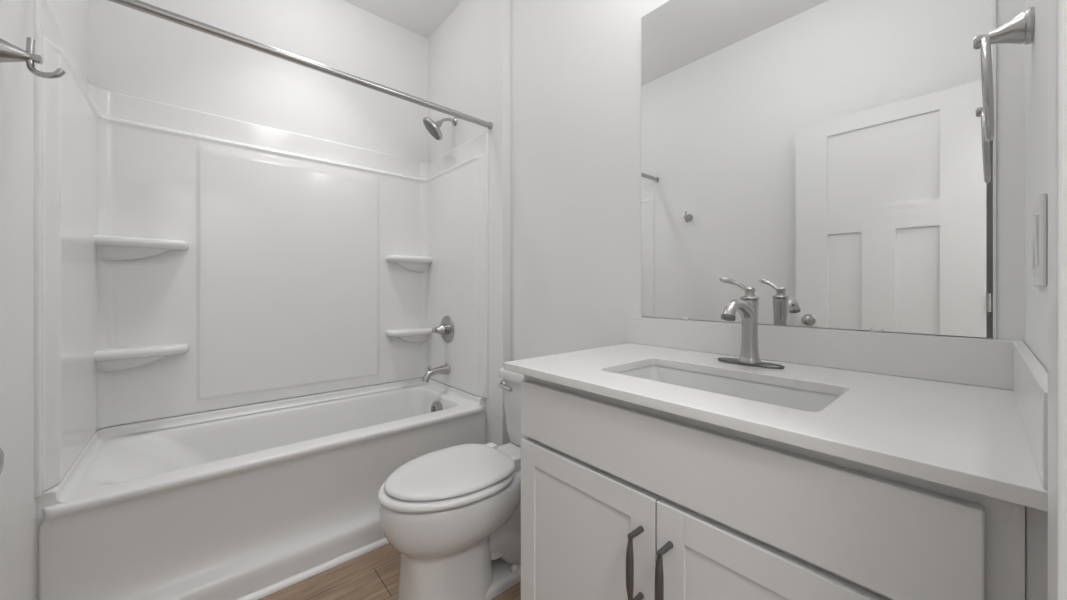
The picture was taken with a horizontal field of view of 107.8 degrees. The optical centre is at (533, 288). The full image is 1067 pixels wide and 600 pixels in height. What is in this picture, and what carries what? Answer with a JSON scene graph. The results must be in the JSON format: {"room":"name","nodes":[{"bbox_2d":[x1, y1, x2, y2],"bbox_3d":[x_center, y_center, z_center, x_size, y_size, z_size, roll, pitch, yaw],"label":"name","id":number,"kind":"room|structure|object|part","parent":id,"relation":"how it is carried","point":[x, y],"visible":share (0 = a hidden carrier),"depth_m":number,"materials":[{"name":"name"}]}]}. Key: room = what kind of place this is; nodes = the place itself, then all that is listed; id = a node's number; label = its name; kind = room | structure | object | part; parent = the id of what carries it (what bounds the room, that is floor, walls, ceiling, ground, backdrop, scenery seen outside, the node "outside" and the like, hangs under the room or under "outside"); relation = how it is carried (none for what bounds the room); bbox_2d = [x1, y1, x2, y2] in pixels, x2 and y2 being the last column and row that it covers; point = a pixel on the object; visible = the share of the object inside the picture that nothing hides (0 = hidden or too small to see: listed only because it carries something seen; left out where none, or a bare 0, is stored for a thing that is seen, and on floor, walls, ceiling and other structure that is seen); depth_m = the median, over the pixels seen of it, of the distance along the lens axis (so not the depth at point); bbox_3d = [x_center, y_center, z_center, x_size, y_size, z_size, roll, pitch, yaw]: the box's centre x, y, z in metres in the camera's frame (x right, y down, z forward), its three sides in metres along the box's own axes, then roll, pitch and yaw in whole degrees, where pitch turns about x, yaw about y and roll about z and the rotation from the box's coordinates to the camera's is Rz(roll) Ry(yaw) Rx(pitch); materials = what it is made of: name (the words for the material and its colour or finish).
{"room":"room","nodes":[
{"label":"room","id":0,"kind":"room"},
{"bbox_2d":[0,447,3,473],"bbox_3d":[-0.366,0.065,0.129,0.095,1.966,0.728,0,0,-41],"label":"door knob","id":1,"kind":"structure","parent":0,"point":[1,450],"depth_m":0.39,"materials":[{"name":"metal"}]},
{"bbox_2d":[0,0,87,599],"bbox_3d":[-0.598,-0.295,0.105,0.100,2.710,4.043,0,0,-41],"label":"wall","id":2,"kind":"structure","parent":0,"point":[18,504],"depth_m":0.97,"materials":[{"name":"paint"}]},
{"bbox_2d":[0,37,65,78],"bbox_3d":[-1.130,-0.520,0.876,0.108,0.089,0.061,0,0,-41],"label":"robe hook","id":3,"kind":"object","parent":2,"relation":"attached to","point":[9,52],"visible":1,"depth_m":0.87,"materials":[{"name":"silver metal"}]},
{"bbox_3d":[-1.147,-0.522,0.865,0.068,0.056,0.056,0,0,-41],"label":"post","id":4,"kind":"part","parent":3,"relation":"part of","materials":[{"name":"silver metal"}]},
{"bbox_3d":[-1.105,-0.520,0.879,0.070,0.089,0.021,0,0,-14],"label":"hook arm","id":5,"kind":"part","parent":3,"relation":"part of","materials":[{"name":"silver metal"}]},
{"bbox_2d":[108,0,492,128],"bbox_3d":[-0.783,-0.851,1.529,1.488,0.048,0.036,0,0,-41],"label":"curtain rod","id":6,"kind":"object","parent":2,"relation":"attached to","point":[138,5],"visible":1,"depth_m":1.41,"materials":[{"name":"silver metal"}]},
{"bbox_2d":[88,0,427,161],"bbox_3d":[-1.234,-0.295,2.164,1.638,2.710,0.100,0,0,-41],"label":"wall","id":7,"kind":"structure","parent":0,"point":[132,52],"depth_m":2.01,"materials":[{"name":"paint"}]},
{"bbox_2d":[34,0,487,497],"bbox_3d":[-1.027,-0.130,1.811,1.488,1.397,0.703,0,0,-41],"label":"shower surround","id":8,"kind":"object","parent":7,"relation":"attached to","point":[187,261],"visible":1,"depth_m":1.83,"materials":[{"name":"white plastic"}]},
{"bbox_2d":[94,343,188,372],"bbox_3d":[-1.637,0.294,1.638,0.280,0.099,0.105,0,0,-41],"label":"shelf","id":9,"kind":"object","parent":8,"relation":"attached to","point":[122,357],"depth_m":1.63,"materials":[{"name":"white plastic"}]},
{"bbox_2d":[94,235,188,260],"bbox_3d":[-1.637,-0.163,1.638,0.280,0.099,0.105,0,0,-41],"label":"shelf","id":10,"kind":"object","parent":8,"relation":"attached to","point":[106,247],"depth_m":1.62,"materials":[{"name":"white plastic"}]},
{"bbox_2d":[385,328,431,342],"bbox_3d":[-0.763,0.297,2.397,0.262,0.099,0.105,0,0,-41],"label":"shelf","id":11,"kind":"object","parent":8,"relation":"attached to","point":[392,335],"depth_m":2.39,"materials":[{"name":"white plastic"}]},
{"bbox_2d":[385,255,432,272],"bbox_3d":[-0.763,-0.152,2.397,0.262,0.099,0.105,0,0,-41],"label":"shelf","id":12,"kind":"object","parent":8,"relation":"attached to","point":[393,263],"depth_m":2.39,"materials":[{"name":"white plastic"}]},
{"bbox_2d":[422,363,450,381],"bbox_3d":[-0.564,0.483,2.238,0.164,0.091,0.066,0,0,-41],"label":"tub spout","id":13,"kind":"object","parent":8,"relation":"attached to","point":[445,369],"visible":1,"depth_m":2.23,"materials":[{"name":"silver metal"}]},
{"bbox_2d":[432,316,453,342],"bbox_3d":[-0.547,0.238,2.259,0.112,0.162,0.162,0,0,-41],"label":"shower valve","id":14,"kind":"object","parent":8,"relation":"attached to","point":[446,329],"visible":1,"depth_m":2.26,"materials":[{"name":"silver metal"}]},
{"bbox_3d":[-0.547,0.238,2.259,0.087,0.064,0.064,0,0,-41],"label":"valve handle","id":15,"kind":"part","parent":14,"relation":"part of","materials":[{"name":"silver metal"}]},
{"bbox_2d":[236,537,388,599],"bbox_3d":[-0.743,1.050,1.512,1.525,0.019,0.019,0,0,-41],"label":"trim","id":16,"kind":"structure","parent":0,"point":[268,590],"depth_m":1.44,"materials":[{"name":"paint"}]},
{"bbox_2d":[258,543,520,599],"bbox_3d":[0.020,1.110,0.642,1.738,0.100,4.043,0,0,-41],"label":"floor","id":17,"kind":"structure","parent":0,"point":[374,574],"depth_m":1.40,"materials":[{"name":"brown wood"}]},
{"bbox_2d":[36,377,485,599],"bbox_3d":[-1.011,0.816,1.792,1.488,0.488,0.754,0,0,-41],"label":"bathtub","id":18,"kind":"object","parent":17,"relation":"on","point":[233,503],"visible":0.88,"depth_m":1.43,"materials":[{"name":"plastic"}]},
{"bbox_3d":[-0.553,0.687,2.228,0.042,0.086,0.086,0,0,-41],"label":"overflow plate","id":19,"kind":"part","parent":18,"relation":"part of","materials":[{"name":"silver metal"}]},
{"bbox_2d":[378,367,523,599],"bbox_3d":[-0.182,0.710,1.450,0.770,0.738,0.372,0,0,-41],"label":"toilet","id":20,"kind":"object","parent":17,"relation":"on","point":[452,515],"visible":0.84,"depth_m":1.26,"materials":[{"name":"white ceramic"}]},
{"bbox_3d":[-0.300,0.656,1.348,0.457,0.024,0.372,0,0,-41],"label":"seat","id":21,"kind":"part","parent":20,"relation":"part of","materials":[{"name":"white plastic"}]},
{"bbox_3d":[-0.291,0.629,1.356,0.442,0.024,0.344,0,0,-41],"label":"lid","id":22,"kind":"part","parent":20,"relation":"part of","materials":[{"name":"white plastic"}]},
{"bbox_3d":[-0.120,0.415,1.659,0.039,0.040,0.106,0,0,-41],"label":"flush lever","id":23,"kind":"part","parent":20,"relation":"part of","materials":[{"name":"silver metal"}]},
{"bbox_3d":[0.033,0.366,1.637,0.200,0.048,0.372,0,0,-41],"label":"tank lid","id":24,"kind":"part","parent":20,"relation":"part of","materials":[{"name":"white ceramic"}]},
{"bbox_3d":[0.037,0.529,1.641,0.181,0.283,0.348,0,0,-41],"label":"tank","id":25,"kind":"part","parent":20,"relation":"part of","materials":[{"name":"white ceramic"}]},
{"bbox_2d":[521,375,1047,599],"bbox_3d":[0.434,0.638,0.870,0.608,0.844,0.848,0,0,-41],"label":"vanity cabinet","id":26,"kind":"object","parent":17,"relation":"on","point":[621,500],"visible":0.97,"depth_m":0.62,"materials":[{"name":"paint"}]},
{"bbox_3d":[0.102,0.662,0.870,0.020,0.546,0.392,0,0,-41],"label":"door","id":27,"kind":"part","parent":26,"relation":"part of","materials":[{"name":"paint"}]},
{"bbox_3d":[0.188,0.517,0.723,0.044,0.138,0.016,0,0,-41],"label":"handle","id":28,"kind":"part","parent":26,"relation":"part of","materials":[{"name":"silver metal"}]},
{"bbox_3d":[0.227,0.517,0.677,0.044,0.138,0.016,0,0,-41],"label":"handle","id":29,"kind":"part","parent":26,"relation":"part of","materials":[{"name":"silver metal"}]},
{"bbox_3d":[0.361,0.662,0.571,0.020,0.546,0.393,0,0,-41],"label":"door","id":30,"kind":"part","parent":26,"relation":"part of","materials":[{"name":"paint"}]},
{"bbox_2d":[503,316,1047,511],"bbox_3d":[0.426,0.158,0.899,0.586,0.115,0.904,0,0,-41],"label":"countertop","id":31,"kind":"structure","parent":26,"relation":"on","point":[964,413],"depth_m":0.71,"materials":[{"name":"white stone"}]},
{"bbox_2d":[618,365,839,411],"bbox_3d":[0.393,0.285,0.858,0.286,0.139,0.486,0,0,-41],"label":"sink","id":32,"kind":"object","parent":31,"relation":"in","point":[805,400],"visible":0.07,"depth_m":0.93,"materials":[{"name":"ceramic"}]},
{"bbox_2d":[718,276,784,368],"bbox_3d":[0.514,0.080,0.969,0.176,0.229,0.158,0,0,-41],"label":"faucet","id":33,"kind":"object","parent":31,"relation":"on","point":[747,306],"visible":1,"depth_m":0.99,"materials":[{"name":"silver metal"}]},
{"bbox_3d":[0.530,-0.012,1.018,0.079,0.044,0.022,0,0,27],"label":"lever handle","id":34,"kind":"part","parent":33,"relation":"part of","materials":[{"name":"silver metal"}]},
{"bbox_3d":[0.511,0.068,0.964,0.155,0.087,0.036,0,0,-41],"label":"spout","id":35,"kind":"part","parent":33,"relation":"part of","materials":[{"name":"silver metal"}]},
{"bbox_3d":[0.558,0.011,1.005,0.045,0.034,0.042,0,0,-41],"label":"lever","id":36,"kind":"part","parent":33,"relation":"part of","materials":[{"name":"silver metal"}]},
{"bbox_3d":[0.560,0.192,1.009,0.054,0.006,0.158,0,0,-41],"label":"plate","id":37,"kind":"part","parent":33,"relation":"part of","materials":[{"name":"silver metal"}]},
{"bbox_2d":[343,0,462,38],"bbox_3d":[0.020,-1.700,0.642,1.738,0.100,4.043,0,0,-41],"label":"ceiling","id":38,"kind":"structure","parent":0,"point":[421,17],"depth_m":2.31,"materials":[{"name":"white paint"}]},
{"bbox_2d":[428,0,1023,446],"bbox_3d":[0.653,-0.295,1.124,0.150,2.710,3.943,0,0,-41],"label":"wall","id":39,"kind":"structure","parent":0,"point":[558,82],"depth_m":1.69,"materials":[{"name":"paint"}]},
{"bbox_2d":[423,117,457,140],"bbox_3d":[-0.546,-0.934,2.244,0.193,0.154,0.139,0,0,-41],"label":"shower","id":40,"kind":"object","parent":39,"relation":"attached to","point":[433,128],"visible":1,"depth_m":2.21,"materials":[{"name":"silver metal"}]},
{"bbox_3d":[-0.501,-0.972,2.260,0.103,0.050,0.017,0,0,-41],"label":"shower arm","id":41,"kind":"part","parent":40,"relation":"part of","materials":[{"name":"silver metal"}]},
{"bbox_2d":[641,0,995,338],"bbox_3d":[0.651,-0.435,1.080,0.009,1.068,0.816,0,0,-41],"label":"wall mirror","id":42,"kind":"object","parent":39,"relation":"attached to","point":[832,160],"visible":1,"depth_m":0.99,"materials":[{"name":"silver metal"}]},
{"bbox_2d":[626,316,1022,389],"bbox_3d":[0.640,0.147,1.085,0.020,0.095,0.904,0,0,-41],"label":"backsplash","id":43,"kind":"structure","parent":39,"relation":"attached to","point":[982,362],"depth_m":0.92,"materials":[{"name":"white stone"}]},
{"bbox_2d":[1024,0,1047,371],"bbox_3d":[0.404,-0.295,0.200,1.538,2.710,0.120,0,0,-41],"label":"wall","id":44,"kind":"structure","parent":0,"point":[1035,53],"depth_m":0.60,"materials":[{"name":"paint"}]},
{"bbox_2d":[973,6,1034,140],"bbox_3d":[0.770,-0.347,0.639,0.170,0.196,0.063,0,0,-41],"label":"towel ring","id":45,"kind":"object","parent":44,"relation":"attached to","point":[1020,29],"visible":1,"depth_m":0.61,"materials":[{"name":"silver metal"}]},
{"bbox_3d":[0.770,-0.418,0.639,0.054,0.054,0.063,0,0,-41],"label":"post","id":46,"kind":"part","parent":45,"relation":"part of","materials":[{"name":"silver metal"}]},
{"bbox_2d":[1030,193,1047,285],"bbox_3d":[0.678,-0.062,0.523,0.116,0.116,0.008,0,0,-41],"label":"light switch","id":47,"kind":"object","parent":44,"relation":"attached to","point":[1039,245],"visible":1,"depth_m":0.49,"materials":[{"name":"white plastic"}]},
{"bbox_2d":[1048,0,1066,599],"bbox_3d":[0.123,0.032,0.047,0.847,2.057,0.017,0,0,-41],"label":"trim","id":48,"kind":"structure","parent":44,"relation":"attached to","point":[1057,9],"depth_m":0.29,"materials":[{"name":"paint"}]}
]}

